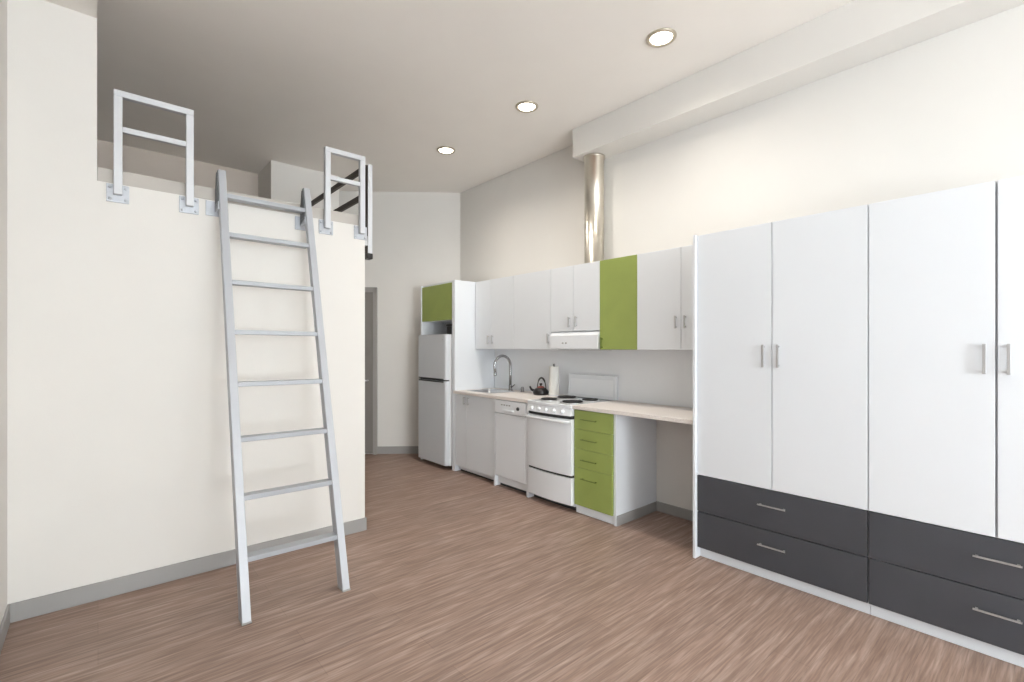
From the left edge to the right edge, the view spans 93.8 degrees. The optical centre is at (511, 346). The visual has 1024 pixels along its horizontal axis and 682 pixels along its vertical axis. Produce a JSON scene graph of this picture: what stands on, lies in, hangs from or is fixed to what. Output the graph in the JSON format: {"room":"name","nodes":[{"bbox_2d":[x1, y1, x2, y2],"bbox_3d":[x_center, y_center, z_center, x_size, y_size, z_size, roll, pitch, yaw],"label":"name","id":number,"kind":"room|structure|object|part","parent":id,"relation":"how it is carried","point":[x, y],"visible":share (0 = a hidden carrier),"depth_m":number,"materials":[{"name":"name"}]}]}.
{"room":"studio apartment","nodes":[
{"label":"studio apartment","id":0,"kind":"room"},
{"bbox_2d":[0,0,6,623],"bbox_3d":[-0.738,-0.330,0.188,0.150,3.560,11.950,0,0,-41],"label":"wall","id":1,"kind":"structure","parent":0,"point":[3,3],"depth_m":2.39,"materials":[{"name":"white paint"}]},
{"bbox_2d":[97,139,257,195],"bbox_3d":[-3.841,-1.383,5.298,1.838,1.455,0.160,0,0,-41],"label":"wall","id":2,"kind":"structure","parent":0,"point":[139,161],"depth_m":5.27,"materials":[{"name":"beige paint"}]},
{"bbox_2d":[7,0,364,604],"bbox_3d":[-2.639,-0.330,4.001,1.960,3.560,2.235,0,0,-41],"label":"wall","id":3,"kind":"structure","parent":0,"point":[119,452],"depth_m":2.85,"materials":[{"name":"beige paint"}]},
{"bbox_2d":[44,0,96,17],"bbox_3d":[0.374,-1.998,-0.711,0.356,0.225,8.835,0,0,-41],"label":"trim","id":4,"kind":"structure","parent":3,"relation":"attached to","point":[88,7],"depth_m":2.64,"materials":[{"name":"paint"}]},
{"bbox_2d":[106,89,198,214],"bbox_3d":[-2.162,-1.167,2.902,0.452,0.643,0.052,0,0,-41],"label":"guard rail","id":5,"kind":"object","parent":3,"relation":"attached to","point":[116,192],"visible":1,"depth_m":2.86,"materials":[{"name":"white metal"}]},
{"bbox_3d":[-2.305,-0.896,2.801,0.104,0.103,0.016,0,0,-41],"label":"mounting plate","id":6,"kind":"part","parent":5,"relation":"part of","materials":[{"name":"grey metal"}]},
{"bbox_3d":[-2.289,-1.169,2.784,0.040,0.567,0.040,0,0,-41],"label":"post","id":7,"kind":"part","parent":5,"relation":"part of","materials":[{"name":"white metal"}]},
{"bbox_3d":[-2.158,-1.470,2.897,0.388,0.036,0.040,0,0,-41],"label":"rail","id":8,"kind":"part","parent":5,"relation":"part of","materials":[{"name":"white metal"}]},
{"bbox_3d":[-2.158,-1.266,2.897,0.308,0.032,0.032,0,0,-41],"label":"rail","id":9,"kind":"part","parent":5,"relation":"part of","materials":[{"name":"white metal"}]},
{"bbox_3d":[-2.041,-0.896,3.029,0.104,0.103,0.016,0,0,-41],"label":"mounting plate","id":10,"kind":"part","parent":5,"relation":"part of","materials":[{"name":"grey metal"}]},
{"bbox_3d":[-2.026,-1.169,3.011,0.040,0.567,0.040,0,0,-41],"label":"post","id":11,"kind":"part","parent":5,"relation":"part of","materials":[{"name":"white metal"}]},
{"bbox_2d":[0,517,366,653],"bbox_3d":[0.255,1.400,0.663,1.972,0.100,11.070,0,0,-41],"label":"baseboard","id":12,"kind":"structure","parent":3,"relation":"attached to","point":[33,607],"depth_m":2.85,"materials":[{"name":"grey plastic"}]},
{"bbox_2d":[97,167,358,224],"bbox_3d":[-1.807,-0.996,3.311,1.604,0.082,0.096,0,0,-41],"label":"trim","id":13,"kind":"structure","parent":3,"relation":"on","point":[103,174],"depth_m":3.02,"materials":[{"name":"grey paint"}]},
{"bbox_2d":[311,164,372,259],"bbox_3d":[-1.711,-1.121,4.516,0.115,0.792,1.596,0,0,-41],"label":"rail","id":14,"kind":"object","parent":3,"relation":"attached to","point":[368,168],"visible":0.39,"depth_m":3.94,"materials":[{"name":"metal"}]},
{"bbox_3d":[-1.692,-1.496,4.540,0.030,0.042,1.463,0,0,-41],"label":"rail","id":15,"kind":"part","parent":14,"relation":"part of","materials":[{"name":"black metal"}]},
{"bbox_3d":[-1.692,-1.266,4.540,0.030,0.042,1.463,0,0,-41],"label":"rail","id":16,"kind":"part","parent":14,"relation":"part of","materials":[{"name":"black metal"}]},
{"bbox_3d":[-1.194,-1.132,3.963,0.031,0.724,0.060,0,0,-41],"label":"post","id":17,"kind":"part","parent":14,"relation":"part of","materials":[{"name":"metal"}]},
{"bbox_2d":[319,146,366,240],"bbox_3d":[-1.280,-1.167,3.664,0.373,0.643,0.052,0,0,-41],"label":"guard rail","id":18,"kind":"object","parent":3,"relation":"attached to","point":[326,225],"visible":1,"depth_m":3.62,"materials":[{"name":"grey metal"}]},
{"bbox_3d":[-1.393,-0.896,3.589,0.104,0.103,0.016,0,0,-41],"label":"mounting plate","id":19,"kind":"part","parent":18,"relation":"part of","materials":[{"name":"grey metal"}]},
{"bbox_3d":[-1.378,-1.169,3.571,0.040,0.567,0.040,0,0,-41],"label":"post","id":20,"kind":"part","parent":18,"relation":"part of","materials":[{"name":"grey metal"}]},
{"bbox_3d":[-1.276,-1.470,3.659,0.309,0.036,0.040,0,0,-41],"label":"rail","id":21,"kind":"part","parent":18,"relation":"part of","materials":[{"name":"white metal"}]},
{"bbox_3d":[-1.276,-1.266,3.659,0.229,0.032,0.032,0,0,-41],"label":"rail","id":22,"kind":"part","parent":18,"relation":"part of","materials":[{"name":"grey metal"}]},
{"bbox_3d":[-1.190,-0.896,3.765,0.104,0.103,0.016,0,0,-41],"label":"mounting plate","id":23,"kind":"part","parent":18,"relation":"part of","materials":[{"name":"grey metal"}]},
{"bbox_3d":[-1.174,-1.169,3.747,0.040,0.567,0.040,0,0,-41],"label":"post","id":24,"kind":"part","parent":18,"relation":"part of","materials":[{"name":"grey metal"}]},
{"bbox_2d":[258,160,338,209],"bbox_3d":[-2.687,-0.330,5.959,0.772,3.560,0.790,0,0,-41],"label":"wall","id":25,"kind":"structure","parent":0,"point":[279,181],"depth_m":5.59,"materials":[{"name":"white paint"}]},
{"bbox_2d":[339,191,459,445],"bbox_3d":[-1.705,-0.330,6.583,2.231,3.560,0.150,0,0,-3],"label":"wall","id":26,"kind":"structure","parent":0,"point":[416,235],"depth_m":6.52,"materials":[{"name":"white paint"}]},
{"bbox_2d":[365,287,376,454],"bbox_3d":[-2.203,0.323,6.438,0.760,2.255,0.092,0,0,-3],"label":"door","id":27,"kind":"structure","parent":26,"relation":"in","point":[370,292],"depth_m":6.46,"materials":[{"name":"metal"}]},
{"bbox_2d":[377,446,417,453],"bbox_3d":[-1.276,1.400,6.521,1.100,0.100,0.012,0,0,-3],"label":"baseboard","id":28,"kind":"structure","parent":26,"relation":"attached to","point":[380,449],"depth_m":6.50,"materials":[{"name":"grey plastic"}]},
{"bbox_2d":[97,0,853,192],"bbox_3d":[0.563,-2.170,1.941,4.510,0.120,13.000,0,0,-41],"label":"ceiling","id":29,"kind":"structure","parent":0,"point":[389,83],"depth_m":3.65,"materials":[{"name":"paint"}]},
{"bbox_2d":[437,146,454,154],"bbox_3d":[-0.707,-2.104,5.131,0.200,0.012,0.200,0,0,-41],"label":"recessed light","id":30,"kind":"object","parent":29,"relation":"in","point":[446,150],"visible":1,"depth_m":5.12,"materials":[{"name":"silver metal"}]},
{"bbox_2d":[515,101,537,112],"bbox_3d":[0.130,-2.104,4.200,0.200,0.012,0.200,0,0,-41],"label":"recessed light","id":31,"kind":"object","parent":29,"relation":"in","point":[523,106],"visible":1,"depth_m":4.19,"materials":[{"name":"silver metal"}]},
{"bbox_2d":[646,28,676,47],"bbox_3d":[1.018,-2.104,3.265,0.200,0.012,0.200,0,0,-41],"label":"recessed light","id":32,"kind":"object","parent":29,"relation":"in","point":[662,37],"visible":1,"depth_m":3.25,"materials":[{"name":"silver metal"}]},
{"bbox_2d":[0,454,1023,681],"bbox_3d":[0.563,1.510,1.941,4.510,0.120,13.000,0,0,-41],"label":"floor","id":33,"kind":"structure","parent":0,"point":[455,576],"depth_m":2.58,"materials":[{"name":"wood"}]},
{"bbox_2d":[206,169,350,625],"bbox_3d":[-1.469,0.152,2.978,0.637,2.595,0.842,1,0,-41],"label":"ladder","id":34,"kind":"object","parent":33,"relation":"on","point":[219,208],"visible":1,"depth_m":2.94,"materials":[{"name":"grey metal"}]},
{"bbox_3d":[-1.646,0.146,2.819,0.044,2.587,0.819,1,0,-41],"label":"rail","id":35,"kind":"part","parent":34,"relation":"part of","materials":[{"name":"grey metal"}]},
{"bbox_3d":[-1.245,0.150,3.165,0.044,2.587,0.819,1,0,-41],"label":"rail","id":36,"kind":"part","parent":34,"relation":"part of","materials":[{"name":"grey metal"}]},
{"bbox_2d":[418,334,451,465],"bbox_3d":[-0.778,0.650,6.029,0.572,1.600,0.649,0,0,-41],"label":"fridge","id":37,"kind":"object","parent":33,"relation":"on","point":[434,351],"visible":0.5,"depth_m":5.79,"materials":[{"name":"metal"}]},
{"bbox_3d":[-0.967,0.899,5.866,0.058,0.991,0.649,0,0,-41],"label":"door","id":38,"kind":"part","parent":37,"relation":"part of","materials":[{"name":"silver metal"}]},
{"bbox_3d":[-0.967,0.119,5.866,0.058,0.538,0.649,0,0,-41],"label":"freezer door","id":39,"kind":"part","parent":37,"relation":"part of","materials":[{"name":"silver metal"}]},
{"bbox_2d":[446,324,451,333],"bbox_3d":[-0.641,-0.214,5.850,0.252,0.127,0.212,0,0,-41],"label":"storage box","id":40,"kind":"object","parent":37,"relation":"on","point":[449,328],"visible":0.18,"depth_m":5.80,"materials":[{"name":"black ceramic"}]},
{"bbox_2d":[421,280,494,470],"bbox_3d":[-0.699,0.333,6.083,0.598,2.235,0.789,0,0,-41],"label":"cabinet","id":41,"kind":"object","parent":33,"relation":"on","point":[453,302],"visible":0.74,"depth_m":5.75,"materials":[{"name":"white laminate"}]},
{"bbox_3d":[-0.971,0.333,6.357,0.535,2.235,0.018,0,0,-41],"label":"panel","id":42,"kind":"part","parent":41,"relation":"part of","materials":[{"name":"white laminate"}]},
{"bbox_3d":[-0.923,-0.544,5.921,0.020,0.438,0.697,0,0,-41],"label":"flap door","id":43,"kind":"part","parent":41,"relation":"part of","materials":[{"name":"green laminate"}]},
{"bbox_3d":[-0.461,0.333,5.807,0.598,2.235,0.060,0,0,-41],"label":"panel","id":44,"kind":"part","parent":41,"relation":"part of","materials":[{"name":"white laminate"}]},
{"bbox_2d":[455,394,493,480],"bbox_3d":[-0.207,0.996,5.494,0.624,0.907,0.734,0,0,-41],"label":"base cabinet","id":45,"kind":"object","parent":33,"relation":"on","point":[474,415],"visible":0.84,"depth_m":5.30,"materials":[{"name":"white laminate"}]},
{"bbox_3d":[-0.581,0.957,5.504,0.019,0.822,0.224,0,0,-41],"label":"door","id":46,"kind":"part","parent":45,"relation":"part of","materials":[{"name":"white laminate"}]},
{"bbox_3d":[-0.342,0.957,5.227,0.019,0.822,0.500,0,0,-41],"label":"door","id":47,"kind":"part","parent":45,"relation":"part of","materials":[{"name":"white laminate"}]},
{"bbox_2d":[453,388,561,402],"bbox_3d":[-0.034,0.523,5.289,0.609,0.031,1.279,0,0,-41],"label":"countertop","id":48,"kind":"structure","parent":45,"relation":"on","point":[518,396],"depth_m":5.12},
{"bbox_2d":[467,389,514,392],"bbox_3d":[-0.249,0.581,5.521,0.361,0.152,0.476,0,0,-41],"label":"sink","id":49,"kind":"object","parent":48,"relation":"in","point":[477,390],"visible":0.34,"depth_m":5.68,"materials":[{"name":"metal"}]},
{"bbox_2d":[493,355,514,390],"bbox_3d":[-0.100,0.298,5.548,0.254,0.420,0.111,0,0,-13],"label":"tap","id":50,"kind":"object","parent":48,"relation":"on","point":[499,356],"visible":1,"depth_m":5.57,"materials":[{"name":"silver metal"}]},
{"bbox_2d":[529,377,548,394],"bbox_3d":[0.292,0.413,5.094,0.198,0.188,0.168,0,0,-8],"label":"kettle","id":51,"kind":"object","parent":48,"relation":"on","point":[540,390],"visible":1,"depth_m":5.05,"materials":[{"name":"black metal"}]},
{"bbox_3d":[0.315,0.386,5.103,0.017,0.134,0.142,0,0,-41],"label":"handle","id":52,"kind":"part","parent":51,"relation":"part of","materials":[{"name":"black ceramic"}]},
{"bbox_2d":[549,364,558,395],"bbox_3d":[0.436,0.340,4.970,0.112,0.334,0.112,0,0,-41],"label":"paper towel holder","id":53,"kind":"object","parent":48,"relation":"on","point":[553,370],"visible":1,"depth_m":4.93,"materials":[{"name":"white paper"}]},
{"bbox_2d":[494,399,500,485],"bbox_3d":[0.046,0.995,5.214,0.608,0.910,0.019,0,0,-41],"label":"filler panel","id":54,"kind":"object","parent":33,"relation":"on","point":[496,482],"visible":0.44,"depth_m":5.01,"materials":[{"name":"white laminate"}]},
{"bbox_2d":[495,399,525,492],"bbox_3d":[0.193,0.997,5.004,0.604,0.905,0.485,0,0,-41],"label":"dishwasher","id":55,"kind":"object","parent":33,"relation":"on","point":[510,420],"visible":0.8,"depth_m":4.81,"materials":[{"name":"white metal"}]},
{"bbox_3d":[-0.019,1.010,4.820,0.004,0.590,0.429,0,0,-41],"label":"inset panel","id":56,"kind":"part","parent":55,"relation":"part of","materials":[{"name":"white metal"}]},
{"bbox_3d":[-0.008,0.613,4.830,0.045,0.134,0.481,0,0,-41],"label":"control panel","id":57,"kind":"part","parent":55,"relation":"part of","materials":[{"name":"white ceramic"}]},
{"bbox_3d":[0.021,1.384,4.855,0.020,0.064,0.481,0,0,-41],"label":"kick plate","id":58,"kind":"part","parent":55,"relation":"part of","materials":[{"name":"white metal"}]},
{"bbox_2d":[526,403,533,497],"bbox_3d":[0.381,0.995,4.822,0.613,0.910,0.030,0,0,-41],"label":"filler panel","id":59,"kind":"object","parent":33,"relation":"on","point":[528,494],"visible":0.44,"depth_m":4.63,"materials":[{"name":"white laminate"}]},
{"bbox_2d":[524,374,617,510],"bbox_3d":[0.552,0.864,4.548,0.689,1.173,0.603,0,0,-41],"label":"stove","id":60,"kind":"object","parent":33,"relation":"on","point":[551,428],"visible":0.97,"depth_m":4.40,"materials":[{"name":"white metal"}]},
{"bbox_3d":[0.305,0.655,4.361,0.072,0.026,0.558,0,0,-41],"label":"handle","id":61,"kind":"part","parent":60,"relation":"part of","materials":[{"name":"white metal"}]},
{"bbox_3d":[0.343,1.269,4.394,0.061,0.238,0.558,0,0,-41],"label":"storage drawer","id":62,"kind":"part","parent":60,"relation":"part of","materials":[{"name":"white metal"}]},
{"bbox_3d":[0.341,0.881,4.393,0.065,0.494,0.558,0,0,-41],"label":"oven door","id":63,"kind":"part","parent":60,"relation":"part of","materials":[{"name":"white metal"}]},
{"bbox_2d":[528,395,612,408],"bbox_3d":[0.559,0.515,4.580,0.636,0.046,0.562,0,0,-41],"label":"cooktop","id":64,"kind":"object","parent":60,"relation":"in","point":[564,401],"depth_m":4.51,"materials":[{"name":"metal"}]},
{"bbox_2d":[574,409,655,525],"bbox_3d":[0.905,0.996,4.207,0.626,0.909,0.442,0,0,-41],"label":"drawer unit","id":65,"kind":"object","parent":33,"relation":"on","point":[615,455],"visible":0.97,"depth_m":4.02,"materials":[{"name":"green laminate"}]},
{"bbox_3d":[0.685,1.208,4.039,0.019,0.325,0.406,0,0,-41],"label":"drawer","id":66,"kind":"part","parent":65,"relation":"part of","materials":[{"name":"green laminate"}]},
{"bbox_3d":[0.685,0.963,4.039,0.019,0.159,0.406,0,0,-41],"label":"drawer","id":67,"kind":"part","parent":65,"relation":"part of","materials":[{"name":"green laminate"}]},
{"bbox_3d":[0.685,0.797,4.039,0.019,0.167,0.406,0,0,-41],"label":"drawer","id":68,"kind":"part","parent":65,"relation":"part of","materials":[{"name":"green laminate"}]},
{"bbox_3d":[0.685,0.629,4.039,0.019,0.163,0.406,0,0,-41],"label":"drawer","id":69,"kind":"part","parent":65,"relation":"part of","materials":[{"name":"green laminate"}]},
{"bbox_3d":[1.053,0.996,4.069,0.580,0.909,0.024,0,0,-41],"label":"panel","id":70,"kind":"part","parent":65,"relation":"part of","materials":[{"name":"white laminate"}]},
{"bbox_2d":[572,400,692,423],"bbox_3d":[1.120,0.523,3.953,0.609,0.031,1.116,0,0,-41],"label":"countertop","id":71,"kind":"structure","parent":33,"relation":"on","point":[633,409],"depth_m":3.89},
{"bbox_2d":[693,204,870,613],"bbox_3d":[1.810,0.341,3.135,0.656,2.219,0.987,0,0,-41],"label":"wardrobe","id":72,"kind":"object","parent":33,"relation":"on","point":[781,308],"visible":0.97,"depth_m":2.87,"materials":[{"name":"white laminate"}]},
{"bbox_3d":[1.496,0.341,3.503,0.650,2.219,0.020,0,0,-41],"label":"panel","id":73,"kind":"part","parent":72,"relation":"part of","materials":[{"name":"white laminate"}]},
{"bbox_3d":[1.439,0.055,3.121,0.020,1.640,0.479,0,0,-41],"label":"door","id":74,"kind":"part","parent":72,"relation":"part of","materials":[{"name":"white laminate"}]},
{"bbox_3d":[1.550,0.055,2.958,0.026,0.140,0.013,0,0,-41],"label":"handle","id":75,"kind":"part","parent":72,"relation":"part of","materials":[{"name":"silver metal"}]},
{"bbox_3d":[1.582,1.224,2.920,0.028,0.008,0.160,0,0,-41],"label":"handle","id":76,"kind":"part","parent":72,"relation":"part of","materials":[{"name":"silver metal"}]},
{"bbox_3d":[1.582,0.976,2.920,0.028,0.008,0.160,0,0,-41],"label":"handle","id":77,"kind":"part","parent":72,"relation":"part of","materials":[{"name":"silver metal"}]},
{"bbox_3d":[1.605,0.055,2.894,0.026,0.140,0.013,0,0,-41],"label":"handle","id":78,"kind":"part","parent":72,"relation":"part of","materials":[{"name":"silver metal"}]},
{"bbox_3d":[1.598,1.252,2.938,0.020,0.243,0.964,0,0,-41],"label":"drawer","id":79,"kind":"part","parent":72,"relation":"part of","materials":[{"name":"grey laminate"}]},
{"bbox_3d":[1.598,1.004,2.938,0.020,0.245,0.964,0,0,-41],"label":"drawer","id":80,"kind":"part","parent":72,"relation":"part of","materials":[{"name":"grey laminate"}]},
{"bbox_3d":[1.756,0.055,2.755,0.020,1.640,0.479,0,0,-41],"label":"door","id":81,"kind":"part","parent":72,"relation":"part of","materials":[{"name":"white laminate"}]},
{"bbox_2d":[869,175,1023,667],"bbox_3d":[2.450,0.343,2.395,0.656,2.215,0.967,0,0,-41],"label":"wardrobe","id":82,"kind":"object","parent":33,"relation":"on","point":[946,267],"visible":1,"depth_m":2.32,"materials":[{"name":"white laminate"}]},
{"bbox_3d":[2.072,0.055,2.389,0.020,1.640,0.477,0,0,-41],"label":"door","id":83,"kind":"part","parent":82,"relation":"part of","materials":[{"name":"white laminate"}]},
{"bbox_3d":[2.231,1.252,2.205,0.020,0.243,0.964,0,0,-41],"label":"drawer","id":84,"kind":"part","parent":82,"relation":"part of","materials":[{"name":"grey laminate"}]},
{"bbox_3d":[2.231,1.004,2.205,0.020,0.245,0.964,0,0,-41],"label":"drawer","id":85,"kind":"part","parent":82,"relation":"part of","materials":[{"name":"grey laminate"}]},
{"bbox_3d":[2.188,0.055,2.220,0.026,0.140,0.013,0,0,-41],"label":"handle","id":86,"kind":"part","parent":82,"relation":"part of","materials":[{"name":"silver metal"}]},
{"bbox_3d":[2.215,1.224,2.188,0.028,0.008,0.160,0,0,-41],"label":"handle","id":87,"kind":"part","parent":82,"relation":"part of","materials":[{"name":"silver metal"}]},
{"bbox_3d":[2.215,0.976,2.188,0.028,0.008,0.160,0,0,-41],"label":"handle","id":88,"kind":"part","parent":82,"relation":"part of","materials":[{"name":"silver metal"}]},
{"bbox_3d":[2.240,0.055,2.160,0.026,0.140,0.013,0,0,-41],"label":"handle","id":89,"kind":"part","parent":82,"relation":"part of","materials":[{"name":"silver metal"}]},
{"bbox_3d":[2.390,0.055,2.022,0.020,1.640,0.477,0,0,-41],"label":"door","id":90,"kind":"part","parent":82,"relation":"part of","materials":[{"name":"white laminate"}]},
{"bbox_2d":[460,4,1023,510],"bbox_3d":[2.812,-0.330,2.596,0.150,3.560,10.950,0,0,-41],"label":"wall","id":91,"kind":"structure","parent":0,"point":[945,111],"depth_m":3.48,"materials":[{"name":"white paint"}]},
{"bbox_2d":[476,276,512,348],"bbox_3d":[-0.112,-0.379,5.597,0.323,0.807,0.693,0,0,-41],"label":"upper cabinet","id":92,"kind":"object","parent":91,"relation":"attached to","point":[494,297],"visible":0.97,"depth_m":5.49,"materials":[{"name":"white laminate"}]},
{"bbox_3d":[-0.336,-0.379,5.664,0.019,0.804,0.296,0,0,-41],"label":"door","id":93,"kind":"part","parent":92,"relation":"part of","materials":[{"name":"white laminate"}]},
{"bbox_3d":[-0.109,-0.379,5.401,0.019,0.804,0.391,0,0,-41],"label":"door","id":94,"kind":"part","parent":92,"relation":"part of","materials":[{"name":"white laminate"}]},
{"bbox_2d":[513,269,551,348],"bbox_3d":[0.304,-0.379,5.117,0.323,0.807,0.573,0,0,-41],"label":"upper cabinet","id":95,"kind":"object","parent":91,"relation":"attached to","point":[531,291],"visible":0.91,"depth_m":5.01,"materials":[{"name":"white laminate"}]},
{"bbox_2d":[550,331,599,349],"bbox_3d":[0.694,-0.058,4.663,0.324,0.178,0.608,0,0,-41],"label":"range hood","id":96,"kind":"object","parent":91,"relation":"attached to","point":[582,340],"visible":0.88,"depth_m":4.54,"materials":[{"name":"white metal"}]},
{"bbox_2d":[551,261,599,331],"bbox_3d":[0.694,-0.466,4.665,0.323,0.632,0.618,0,0,-41],"label":"upper cabinet","id":97,"kind":"object","parent":91,"relation":"attached to","point":[575,289],"visible":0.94,"depth_m":4.55,"materials":[{"name":"white laminate"}]},
{"bbox_3d":[0.494,-0.467,4.703,0.019,0.629,0.296,0,0,-41],"label":"door","id":98,"kind":"part","parent":97,"relation":"part of","materials":[{"name":"white laminate"}]},
{"bbox_3d":[0.697,-0.467,4.469,0.019,0.629,0.316,0,0,-41],"label":"door","id":99,"kind":"part","parent":97,"relation":"part of","materials":[{"name":"white laminate"}]},
{"bbox_2d":[583,153,604,262],"bbox_3d":[0.794,-1.309,4.625,0.212,1.050,0.212,0,0,-41],"label":"duct","id":100,"kind":"object","parent":97,"relation":"on","point":[593,162],"visible":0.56,"depth_m":4.54,"materials":[{"name":"metal"}]},
{"bbox_2d":[495,349,692,407],"bbox_3d":[0.755,0.259,4.852,0.012,0.497,2.955,0,0,-41],"label":"backsplash","id":101,"kind":"structure","parent":91,"relation":"attached to","point":[660,377],"depth_m":4.52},
{"bbox_2d":[600,255,636,349],"bbox_3d":[1.027,-0.379,4.280,0.323,0.807,0.395,0,0,-41],"label":"upper cabinet","id":102,"kind":"object","parent":91,"relation":"attached to","point":[618,276],"visible":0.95,"depth_m":4.18,"materials":[{"name":"green laminate"}]},
{"bbox_2d":[637,245,692,349],"bbox_3d":[1.375,-0.379,3.877,0.323,0.807,0.666,0,0,-41],"label":"upper cabinet","id":103,"kind":"object","parent":91,"relation":"attached to","point":[664,277],"visible":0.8,"depth_m":3.84,"materials":[{"name":"white laminate"}]},
{"bbox_3d":[1.411,-0.379,3.642,0.019,0.804,0.261,0,0,-41],"label":"door","id":104,"kind":"part","parent":103,"relation":"part of","materials":[{"name":"white laminate"}]},
{"bbox_2d":[656,501,692,520],"bbox_3d":[1.497,1.407,3.994,0.012,0.086,0.666,0,0,-41],"label":"baseboard","id":105,"kind":"structure","parent":91,"relation":"attached to","point":[662,507],"depth_m":4.11,"materials":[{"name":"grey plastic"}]},
{"bbox_2d":[573,0,1023,161],"bbox_3d":[3.412,-1.972,1.581,0.270,0.275,8.330,0,0,-41],"label":"soffit","id":106,"kind":"object","parent":91,"relation":"attached to","point":[857,32],"depth_m":3.24,"materials":[{"name":"white paint"}]}
]}

